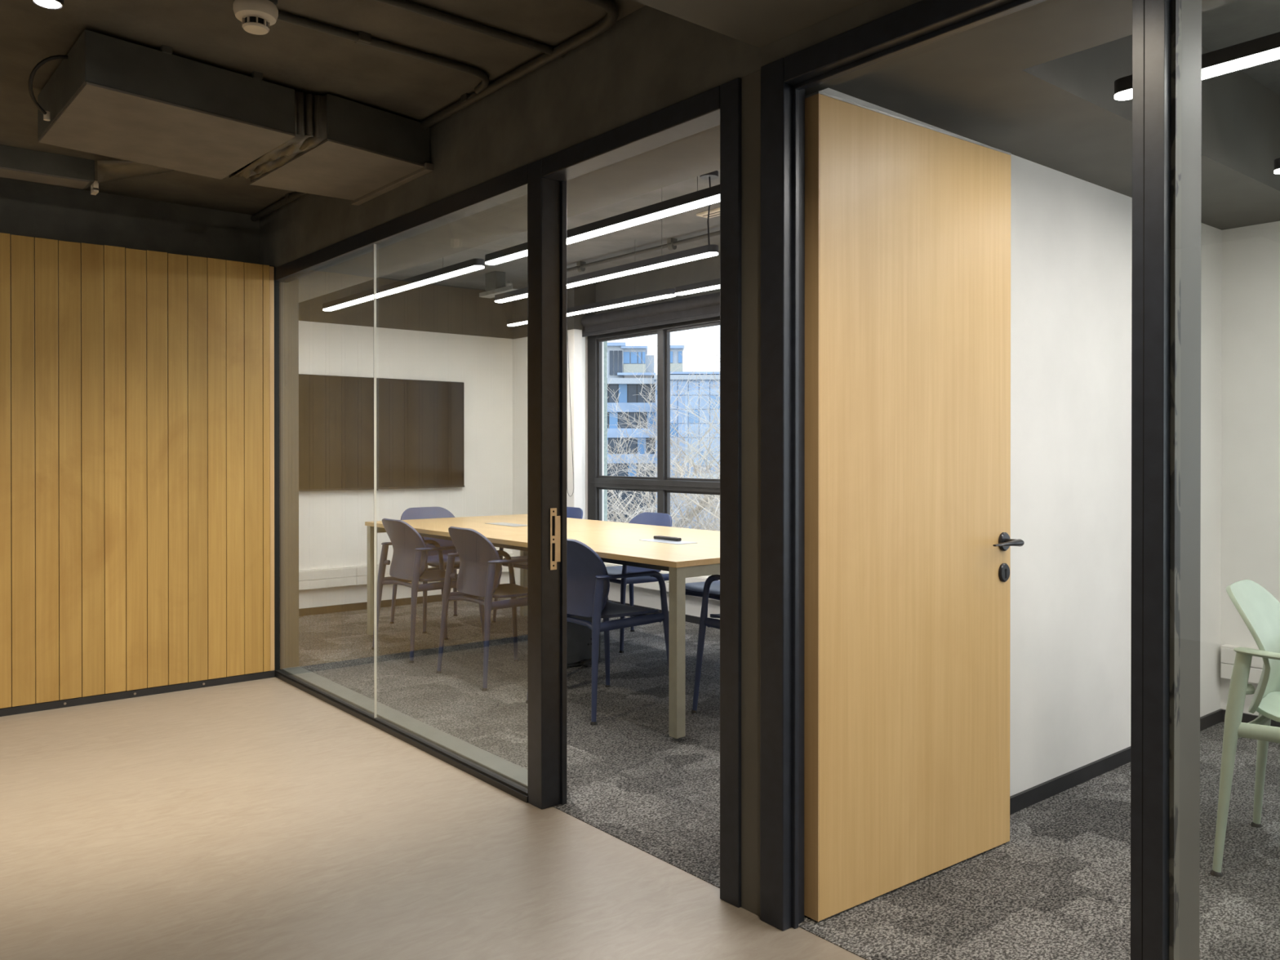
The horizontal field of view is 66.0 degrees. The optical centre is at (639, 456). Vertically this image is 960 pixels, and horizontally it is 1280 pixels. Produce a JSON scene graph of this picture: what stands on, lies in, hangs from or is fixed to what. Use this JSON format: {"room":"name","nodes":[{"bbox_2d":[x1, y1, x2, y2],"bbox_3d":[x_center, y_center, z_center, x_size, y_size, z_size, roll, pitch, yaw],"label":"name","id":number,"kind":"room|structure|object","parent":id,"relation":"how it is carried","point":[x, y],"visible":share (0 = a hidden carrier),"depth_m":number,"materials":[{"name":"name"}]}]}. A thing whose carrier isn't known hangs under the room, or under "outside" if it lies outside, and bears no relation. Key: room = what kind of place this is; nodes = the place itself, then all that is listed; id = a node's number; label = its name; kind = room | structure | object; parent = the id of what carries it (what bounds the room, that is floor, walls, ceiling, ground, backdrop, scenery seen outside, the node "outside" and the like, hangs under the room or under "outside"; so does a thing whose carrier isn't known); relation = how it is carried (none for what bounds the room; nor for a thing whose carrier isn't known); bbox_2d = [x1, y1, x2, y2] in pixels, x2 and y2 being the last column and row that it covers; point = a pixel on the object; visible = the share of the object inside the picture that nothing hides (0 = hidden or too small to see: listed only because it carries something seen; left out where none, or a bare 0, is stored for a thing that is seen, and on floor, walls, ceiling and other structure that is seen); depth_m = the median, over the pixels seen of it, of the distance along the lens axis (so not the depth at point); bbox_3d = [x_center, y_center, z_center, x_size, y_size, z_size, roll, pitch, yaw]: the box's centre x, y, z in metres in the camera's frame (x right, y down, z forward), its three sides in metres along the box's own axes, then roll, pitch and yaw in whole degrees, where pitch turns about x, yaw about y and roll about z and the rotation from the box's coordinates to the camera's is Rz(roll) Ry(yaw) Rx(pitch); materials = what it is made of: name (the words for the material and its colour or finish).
{"room":"office","nodes":[
{"label":"office","id":0,"kind":"room"},
{"bbox_2d":[0,177,259,264],"bbox_3d":[-4.026,-1.214,3.979,4.855,0.405,0.130,0,0,-39],"label":"wall","id":1,"kind":"structure","parent":0,"point":[27,209],"depth_m":5.04,"materials":[{"name":"paint"}]},
{"bbox_2d":[0,232,275,708],"bbox_3d":[-3.902,0.086,3.827,4.846,2.197,0.271,0,0,-39],"label":"wall paneling","id":2,"kind":"structure","parent":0,"point":[137,386],"depth_m":4.82,"materials":[{"name":"brown wood"}]},
{"bbox_2d":[0,670,275,716],"bbox_3d":[-3.821,1.167,3.728,4.840,0.034,0.022,0,0,-39],"label":"baseboard","id":3,"kind":"structure","parent":2,"relation":"attached to","point":[261,675],"depth_m":4.82,"materials":[{"name":"black metal"}]},
{"bbox_2d":[280,278,298,670],"bbox_3d":[-1.983,0.085,5.425,0.129,2.184,0.225,0,0,-39],"label":"wall panel","id":4,"kind":"object","parent":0,"point":[289,291],"visible":0.36,"depth_m":5.35,"materials":[{"name":"grey paint"}]},
{"bbox_2d":[0,0,645,215],"bbox_3d":[-1.417,-1.383,0.770,5.000,0.140,8.400,0,0,-39],"label":"ceiling","id":5,"kind":"structure","parent":0,"point":[305,60],"depth_m":3.17,"materials":[{"name":"paint"}]},
{"bbox_2d":[30,0,64,10],"bbox_3d":[-1.591,-1.268,2.648,0.080,0.106,0.080,0,0,-39],"label":"light","id":6,"kind":"object","parent":5,"relation":"attached to","point":[55,5],"visible":1,"depth_m":2.65,"materials":[{"name":"white plastic"}]},
{"bbox_2d":[0,144,98,195],"bbox_3d":[-4.005,-1.256,3.241,3.950,0.135,0.155,0,0,-39],"label":"air duct","id":7,"kind":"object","parent":5,"relation":"attached to","point":[17,163],"depth_m":4.33,"materials":[{"name":"grey metal"}]},
{"bbox_2d":[28,29,433,205],"bbox_3d":[-1.526,-1.228,3.698,1.350,0.200,0.844,0,0,-39],"label":"air duct","id":8,"kind":"object","parent":5,"relation":"hanging from","point":[108,96],"visible":1,"depth_m":3.52,"materials":[{"name":"metal"}]},
{"bbox_2d":[232,0,278,35],"bbox_3d":[-1.048,-1.241,2.689,0.115,0.160,0.115,0,0,-39],"label":"smoke detector","id":9,"kind":"object","parent":5,"relation":"attached to","point":[256,16],"visible":1,"depth_m":2.66,"materials":[{"name":"beige plastic"}]},
{"bbox_2d":[277,10,489,93],"bbox_3d":[-0.790,-1.309,3.174,0.138,0.031,0.824,0,0,40],"label":"conduit","id":10,"kind":"object","parent":5,"relation":"attached to","point":[362,38],"visible":0.94,"depth_m":3.12,"materials":[{"name":"black metal"}]},
{"bbox_2d":[250,0,618,221],"bbox_3d":[-1.688,-1.308,3.646,1.640,0.037,3.337,0,0,-39],"label":"conduit","id":11,"kind":"object","parent":5,"relation":"attached to","point":[610,6],"visible":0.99,"depth_m":3.32,"materials":[{"name":"black metal"}]},
{"bbox_2d":[373,0,564,58],"bbox_3d":[-1.197,-1.307,2.429,2.450,0.028,0.040,0,0,-39],"label":"conduit","id":12,"kind":"object","parent":5,"relation":"attached to","point":[408,6],"visible":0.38,"depth_m":2.98,"materials":[{"name":"black metal"}]},
{"bbox_2d":[298,277,512,608],"bbox_3d":[-1.972,-0.112,7.737,3.000,2.560,0.151,0,0,-39],"label":"wall","id":13,"kind":"structure","parent":0,"point":[431,331],"depth_m":7.77,"materials":[{"name":"white paint"}]},
{"bbox_2d":[298,594,441,616],"bbox_3d":[-2.045,1.140,7.575,2.505,0.053,0.015,0,0,-39],"label":"baseboard","id":14,"kind":"structure","parent":13,"relation":"attached to","point":[431,598],"depth_m":7.47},
{"bbox_2d":[298,373,464,491],"bbox_3d":[-2.033,-0.170,7.551,1.530,0.861,0.057,0,0,-39],"label":"television","id":15,"kind":"object","parent":13,"relation":"attached to","point":[420,424],"visible":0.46,"depth_m":7.55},
{"bbox_2d":[298,553,514,590],"bbox_3d":[-2.034,0.900,7.561,2.485,0.142,0.050,0,0,-39],"label":"cable trunking","id":16,"kind":"object","parent":13,"relation":"attached to","point":[319,578],"visible":0.39,"depth_m":7.34,"materials":[{"name":"white plastic"}]},
{"bbox_2d":[298,127,719,302],"bbox_3d":[-1.171,-1.185,4.855,0.405,0.370,5.310,0,0,-39],"label":"ceiling","id":17,"kind":"structure","parent":0,"point":[699,155],"depth_m":4.05,"materials":[{"name":"grey paint"}]},
{"bbox_2d":[512,282,604,585],"bbox_3d":[-0.656,-0.114,8.145,0.370,2.560,0.896,0,0,-39],"label":"wall pier","id":18,"kind":"object","parent":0,"point":[577,352],"visible":0.41,"depth_m":7.80,"materials":[{"name":"white paint"}]},
{"bbox_2d":[259,0,921,268],"bbox_3d":[0.973,-1.200,1.834,0.130,0.416,9.600,0,0,-39],"label":"ceiling beam","id":19,"kind":"structure","parent":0,"point":[651,60],"depth_m":3.21,"materials":[{"name":"paint"}]},
{"bbox_2d":[274,164,528,803],"bbox_3d":[-1.124,0.090,4.373,0.142,2.184,2.491,0,0,-39],"label":"window","id":20,"kind":"structure","parent":19,"relation":"in","point":[504,775],"depth_m":4.34,"materials":[{"name":"black metal"}]},
{"bbox_2d":[528,77,741,907],"bbox_3d":[0.305,0.094,3.283,0.953,2.184,1.011,0,0,-39],"label":"door frame","id":21,"kind":"structure","parent":19,"relation":"in","point":[719,106],"depth_m":3.27,"materials":[{"name":"grey paint"}]},
{"bbox_2d":[0,596,1279,959],"bbox_3d":[-0.323,1.252,1.812,8.000,0.122,11.400,0,0,-39],"label":"floor","id":22,"kind":"structure","parent":0,"point":[264,819],"depth_m":3.05,"materials":[{"name":"beige laminate"}]},
{"bbox_2d":[371,518,484,662],"bbox_3d":[-1.273,0.771,5.965,0.521,0.805,0.533,0,0,-39],"label":"armchair","id":23,"kind":"object","parent":22,"relation":"on","point":[410,555],"visible":0.74,"depth_m":5.82,"materials":[{"name":"blue plastic"}]},
{"bbox_2d":[389,506,492,633],"bbox_3d":[-1.391,0.767,6.879,0.533,0.805,0.521,0,0,-39],"label":"armchair","id":24,"kind":"object","parent":22,"relation":"on","point":[420,513],"visible":0.32,"depth_m":7.00,"materials":[{"name":"blue plastic"}]},
{"bbox_2d":[435,526,568,690],"bbox_3d":[-0.747,0.773,5.310,0.521,0.805,0.533,0,0,-38],"label":"armchair","id":25,"kind":"object","parent":22,"relation":"on","point":[479,575],"visible":0.86,"depth_m":5.17,"materials":[{"name":"blue plastic"}]},
{"bbox_2d":[364,514,662,635],"bbox_3d":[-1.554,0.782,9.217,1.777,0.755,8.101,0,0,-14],"label":"meeting table","id":26,"kind":"object","parent":22,"relation":"on","point":[514,524],"visible":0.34,"depth_m":6.29,"materials":[{"name":"brown wood"}]},
{"bbox_2d":[491,506,582,622],"bbox_3d":[-0.684,0.767,6.917,0.521,0.805,0.533,0,0,-39],"label":"armchair","id":27,"kind":"object","parent":22,"relation":"on","point":[571,512],"visible":0.18,"depth_m":6.95,"materials":[{"name":"blue plastic"}]},
{"bbox_2d":[566,615,599,666],"bbox_3d":[-0.405,0.837,5.553,0.335,0.660,0.162,0,0,-39],"label":"pedestal","id":28,"kind":"object","parent":22,"relation":"on","point":[579,637],"visible":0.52,"depth_m":5.50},
{"bbox_2d":[579,658,591,666],"bbox_3d":[-0.296,1.150,5.502,0.098,0.034,0.048,0,0,-39],"label":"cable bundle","id":29,"kind":"object","parent":22,"relation":"on","point":[585,662],"visible":0.85,"depth_m":5.48,"materials":[{"name":"black plastic"}]},
{"bbox_2d":[525,538,668,724],"bbox_3d":[-0.185,0.776,4.691,0.521,0.805,0.533,0,0,-41],"label":"armchair","id":30,"kind":"object","parent":22,"relation":"on","point":[588,582],"visible":0.69,"depth_m":4.51,"materials":[{"name":"blue plastic"}]},
{"bbox_2d":[486,526,719,738],"bbox_3d":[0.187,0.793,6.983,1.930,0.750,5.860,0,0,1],"label":"meeting table","id":31,"kind":"object","parent":22,"relation":"on","point":[697,553],"visible":0.65,"depth_m":4.33,"materials":[{"name":"brown wood"}]},
{"bbox_2d":[653,535,681,541],"bbox_3d":[0.140,0.418,5.040,0.030,0.017,0.187,0,0,-39],"label":"remote control","id":32,"kind":"object","parent":31,"relation":"on","point":[660,537],"visible":1,"depth_m":5.02,"materials":[{"name":"black plastic"}]},
{"bbox_2d":[605,511,671,653],"bbox_3d":[-0.080,0.769,6.248,0.521,0.805,0.533,0,0,-39],"label":"armchair","id":33,"kind":"object","parent":22,"relation":"on","point":[646,517],"visible":0.26,"depth_m":6.27,"materials":[{"name":"blue plastic"}]},
{"bbox_2d":[685,580,719,599],"bbox_3d":[0.518,0.772,5.523,0.521,0.805,0.533,0,0,-39],"label":"armchair","id":34,"kind":"object","parent":22,"relation":"on","point":[695,588],"visible":0.1,"depth_m":5.47,"materials":[{"name":"blue plastic"}]},
{"bbox_2d":[690,574,719,712],"bbox_3d":[0.598,0.777,4.513,0.533,0.805,0.521,0,0,-39],"label":"armchair","id":35,"kind":"object","parent":22,"relation":"on","point":[704,621],"visible":0.09,"depth_m":4.52,"materials":[{"name":"blue plastic"}]},
{"bbox_2d":[1209,579,1279,876],"bbox_3d":[1.984,0.784,2.812,0.521,0.805,0.533,0,0,43],"label":"armchair","id":36,"kind":"object","parent":22,"relation":"on","point":[1258,608],"visible":1,"depth_m":2.79,"materials":[{"name":"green plastic"}]},
{"bbox_2d":[595,254,719,619],"bbox_3d":[0.826,-0.107,6.512,0.160,2.560,5.320,0,0,-39],"label":"wall","id":37,"kind":"structure","parent":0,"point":[708,268],"depth_m":7.24,"materials":[{"name":"white paint"}]},
{"bbox_2d":[566,292,719,496],"bbox_3d":[0.882,-0.390,6.143,0.222,1.422,4.414,0,0,-39],"label":"roller blind","id":38,"kind":"object","parent":37,"relation":"attached to","point":[705,306],"visible":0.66,"depth_m":7.14,"materials":[{"name":"grey fabric"}]},
{"bbox_2d":[587,315,719,520],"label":"window","id":39,"kind":"structure","parent":37,"relation":"attached to","point":[663,484],"depth_m":7.29,"materials":[{"name":"brown metal"}]},
{"bbox_2d":[608,600,700,624],"bbox_3d":[1.048,1.148,6.111,0.015,0.048,4.410,0,0,-39],"label":"baseboard","id":40,"kind":"structure","parent":37,"relation":"attached to","point":[691,619],"depth_m":6.96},
{"bbox_2d":[604,562,719,600],"bbox_3d":[1.031,0.906,6.103,0.050,0.142,4.380,0,0,-39],"label":"cable trunking","id":41,"kind":"object","parent":37,"relation":"attached to","point":[651,585],"visible":0.02,"depth_m":7.15,"materials":[{"name":"white plastic"}]},
{"bbox_2d":[632,0,870,48],"bbox_3d":[-0.176,-1.172,-0.691,4.855,0.270,4.365,0,0,-39],"label":"ceiling","id":42,"kind":"structure","parent":0,"point":[759,24],"depth_m":2.34,"materials":[{"name":"grey paint"}]},
{"bbox_2d":[380,0,1279,289],"bbox_3d":[1.609,-1.414,3.427,3.050,0.100,11.450,0,0,-39],"label":"ceiling","id":43,"kind":"structure","parent":0,"point":[686,224],"depth_m":5.90,"materials":[{"name":"grey paint"}]},
{"bbox_2d":[322,257,484,311],"bbox_3d":[-1.463,-1.175,5.842,0.064,0.400,2.045,0,0,-39],"label":"pendant light","id":44,"kind":"object","parent":43,"relation":"hanging from","point":[473,264],"visible":0.9,"depth_m":5.63,"materials":[{"name":"white plastic"}]},
{"bbox_2d":[479,271,519,297],"bbox_3d":[-1.052,-1.301,7.402,0.120,0.160,0.470,0,0,-39],"label":"projector","id":45,"kind":"object","parent":43,"relation":"attached to","point":[495,282],"visible":0.99,"depth_m":7.38,"materials":[{"name":"paint"}]},
{"bbox_2d":[494,287,527,302],"bbox_3d":[-0.759,-0.984,6.082,0.090,0.059,0.365,0,0,-39],"label":"pendant light","id":46,"kind":"object","parent":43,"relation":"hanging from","point":[521,293],"depth_m":6.09,"materials":[{"name":"white plastic"}]},
{"bbox_2d":[506,315,527,326],"bbox_3d":[-0.884,-0.994,7.301,0.064,0.056,0.268,0,0,-39],"label":"pendant light","id":47,"kind":"object","parent":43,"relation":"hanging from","point":[522,320],"depth_m":7.29,"materials":[{"name":"white plastic"}]},
{"bbox_2d":[484,176,719,265],"bbox_3d":[-0.150,-1.168,4.242,0.090,0.401,1.945,0,0,-39],"label":"pendant light","id":48,"kind":"object","parent":43,"relation":"hanging from","point":[711,195],"visible":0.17,"depth_m":4.08,"materials":[{"name":"white plastic"}]},
{"bbox_2d":[566,288,675,316],"bbox_3d":[-0.120,-0.990,6.375,0.064,0.056,1.126,0,0,-39],"label":"pendant light","id":49,"kind":"object","parent":43,"relation":"hanging from","point":[634,299],"depth_m":6.33,"materials":[{"name":"white plastic"}]},
{"bbox_2d":[566,204,718,288],"bbox_3d":[0.011,-1.073,5.147,0.090,0.246,1.229,0,0,-39],"label":"pendant light","id":50,"kind":"object","parent":43,"relation":"hanging from","point":[686,255],"depth_m":5.07,"materials":[{"name":"white plastic"}]},
{"bbox_2d":[494,252,718,302],"bbox_3d":[-0.270,-0.976,5.488,0.058,0.006,2.000,0,0,-40],"label":"diffuser","id":51,"kind":"object","parent":50,"relation":"attached to","point":[686,256],"depth_m":5.23,"materials":[{"name":"white plastic"}]},
{"bbox_2d":[566,231,719,272],"bbox_3d":[0.547,-1.339,5.824,0.050,0.071,4.300,0,0,-39],"label":"ceiling pipe","id":52,"kind":"object","parent":43,"relation":"attached to","point":[672,244],"visible":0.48,"depth_m":6.41,"materials":[{"name":"metal"}]},
{"bbox_2d":[675,278,719,295],"bbox_3d":[0.893,-1.172,5.145,0.064,0.400,2.112,0,0,-39],"label":"pendant light","id":53,"kind":"object","parent":43,"relation":"hanging from","point":[711,284],"visible":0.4,"depth_m":5.78,"materials":[{"name":"white plastic"}]},
{"bbox_2d":[675,284,719,295],"bbox_3d":[0.893,-0.975,5.146,0.058,0.006,2.112,0,0,-40],"label":"diffuser","id":54,"kind":"object","parent":53,"relation":"attached to","point":[695,288],"depth_m":5.81,"materials":[{"name":"white plastic"}]},
{"bbox_2d":[696,207,719,217],"bbox_3d":[0.535,-1.366,5.399,0.100,0.014,0.560,0,0,-39],"label":"ceiling vent","id":55,"kind":"object","parent":43,"relation":"in","point":[714,212],"visible":0.27,"depth_m":5.54,"materials":[{"name":"beige metal"}]},
{"bbox_2d":[1201,31,1279,79],"bbox_3d":[1.483,-0.966,2.410,0.090,0.063,0.169,0,0,-39],"label":"pendant light","id":56,"kind":"object","parent":43,"relation":"hanging from","point":[1259,51],"depth_m":2.40,"materials":[{"name":"white plastic"}]},
{"bbox_2d":[1274,157,1279,173],"bbox_3d":[2.822,-1.161,2.562,0.064,0.400,2.071,0,0,-39],"label":"pendant light","id":57,"kind":"object","parent":43,"relation":"hanging from","point":[1277,162],"visible":1,"depth_m":3.33,"materials":[{"name":"black metal"}]},
{"bbox_2d":[1274,168,1279,173],"bbox_3d":[2.822,-0.964,2.563,0.058,0.006,2.071,0,0,-40],"label":"diffuser","id":58,"kind":"object","parent":57,"relation":"attached to","point":[1276,171],"depth_m":3.34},
{"bbox_2d":[741,70,1222,916],"bbox_3d":[1.448,-0.095,3.516,2.993,2.560,0.095,0,0,-39],"label":"wall","id":59,"kind":"structure","parent":0,"point":[1071,237],"depth_m":3.50,"materials":[{"name":"white paint"}]},
{"bbox_2d":[760,0,1171,959],"bbox_3d":[0.990,0.097,2.447,0.955,2.186,0.989,0,0,-39],"label":"door","id":60,"kind":"structure","parent":59,"relation":"in","point":[886,542],"depth_m":2.56,"materials":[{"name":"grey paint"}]},
{"bbox_2d":[1009,708,1222,814],"bbox_3d":[1.512,1.157,3.505,2.815,0.053,0.012,0,0,-39],"label":"baseboard","id":61,"kind":"structure","parent":59,"relation":"attached to","point":[1020,801],"depth_m":3.55,"materials":[{"name":"black plastic"}]},
{"bbox_2d":[828,0,1279,230],"bbox_3d":[3.335,-1.175,1.283,2.815,0.360,5.745,0,0,-39],"label":"ceiling","id":62,"kind":"structure","parent":0,"point":[1037,87],"depth_m":2.89,"materials":[{"name":"grey paint"}]},
{"bbox_2d":[1114,75,1132,100],"bbox_3d":[1.307,-0.967,2.624,0.090,0.063,0.045,0,0,-39],"label":"pendant light","id":63,"kind":"object","parent":62,"relation":"hanging from","point":[1122,86],"depth_m":2.61,"materials":[{"name":"black metal"}]},
{"bbox_2d":[1168,0,1201,959],"bbox_3d":[1.679,0.104,0.977,0.147,2.184,2.271,0,0,-39],"label":"window","id":64,"kind":"structure","parent":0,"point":[1186,15],"depth_m":1.80,"materials":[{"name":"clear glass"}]},
{"bbox_2d":[1220,221,1279,715],"bbox_3d":[4.460,-0.089,2.215,0.100,2.560,5.745,0,0,-39],"label":"wall","id":65,"kind":"structure","parent":0,"point":[1251,255],"depth_m":4.31,"materials":[{"name":"white paint"}]},
{"bbox_2d":[1220,644,1263,684],"bbox_3d":[3.816,0.912,2.874,0.060,0.142,3.875,0,0,-39],"label":"cable trunking","id":66,"kind":"object","parent":65,"relation":"attached to","point":[1228,655],"visible":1,"depth_m":4.32,"materials":[{"name":"white plastic"}]},
{"bbox_2d":[1222,709,1279,727],"bbox_3d":[4.419,1.162,2.179,0.015,0.053,5.733,0,0,-39],"label":"baseboard","id":67,"kind":"structure","parent":65,"relation":"attached to","point":[1246,717],"depth_m":4.30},
{"label":"outside","id":68,"kind":"structure","parent":0,"visible":0},
{"bbox_3d":[-23.504,9.704,154.326,280.000,0.300,252.000,0,0,-39],"label":"ground","id":69,"kind":"structure","parent":68,"visible":0},
{"bbox_2d":[607,342,655,522],"bbox_3d":[-6.866,-1.661,116.764,22.405,22.521,22.047,0,0,-39],"label":"office building","id":70,"kind":"structure","parent":69,"relation":"on","point":[620,357],"depth_m":110.34,"materials":[{"name":"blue glass"}]},
{"bbox_2d":[607,489,700,527],"bbox_3d":[-0.299,5.164,19.535,8.884,9.949,6.850,0,0,-40],"label":"bare tree","id":71,"kind":"object","parent":69,"relation":"on","point":[617,490],"visible":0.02,"depth_m":17.59,"materials":[{"name":"grey plant"}]},
{"bbox_2d":[607,337,719,531],"bbox_3d":[0.598,3.633,18.997,11.634,13.028,8.970,0,0,-36],"label":"bare tree","id":72,"kind":"object","parent":69,"relation":"on","point":[708,429],"visible":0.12,"depth_m":19.32,"materials":[{"name":"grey plant"}]},
{"bbox_2d":[607,435,719,528],"bbox_3d":[-2.858,4.897,17.372,8.772,10.497,8.607,0,0,-17],"label":"bare tree","id":73,"kind":"object","parent":69,"relation":"on","point":[697,464],"visible":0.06,"depth_m":16.29,"materials":[{"name":"grey plant"}]},
{"bbox_2d":[607,440,719,530],"bbox_3d":[-1.070,4.702,19.335,8.914,10.872,9.085,0,0,40],"label":"bare tree","id":74,"kind":"object","parent":69,"relation":"on","point":[608,464],"visible":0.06,"depth_m":19.83,"materials":[{"name":"grey plant"}]},
{"bbox_2d":[607,470,719,530],"bbox_3d":[1.608,5.002,14.550,8.615,10.310,8.453,0,0,-12],"label":"bare tree","id":75,"kind":"object","parent":69,"relation":"on","point":[620,493],"visible":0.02,"depth_m":13.40,"materials":[{"name":"grey plant"}]},
{"bbox_2d":[617,419,719,529],"bbox_3d":[3.095,4.599,21.611,9.242,11.060,9.068,0,0,21],"label":"bare tree","id":76,"kind":"object","parent":69,"relation":"on","point":[677,442],"visible":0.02,"depth_m":23.18,"materials":[{"name":"grey plant"}]},
{"bbox_2d":[619,446,719,531],"bbox_3d":[1.298,4.997,15.754,8.453,10.310,8.615,0,0,-31],"label":"bare tree","id":77,"kind":"object","parent":69,"relation":"on","point":[715,506],"visible":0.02,"depth_m":12.90,"materials":[{"name":"grey plant"}]},
{"bbox_2d":[653,345,719,530],"bbox_3d":[12.660,-1.501,117.495,28.449,22.195,27.853,0,0,-39],"label":"office building","id":78,"kind":"structure","parent":69,"relation":"on","point":[676,351],"depth_m":108.84,"materials":[{"name":"concrete"}]},
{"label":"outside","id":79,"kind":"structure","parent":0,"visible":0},
{"bbox_2d":[604,341,607,520],"bbox_3d":[-0.481,4.165,8.336,0.180,12.000,0.450,0,0,-39],"label":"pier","id":80,"kind":"structure","parent":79,"point":[605,342],"depth_m":8.19,"materials":[{"name":"white paint"}]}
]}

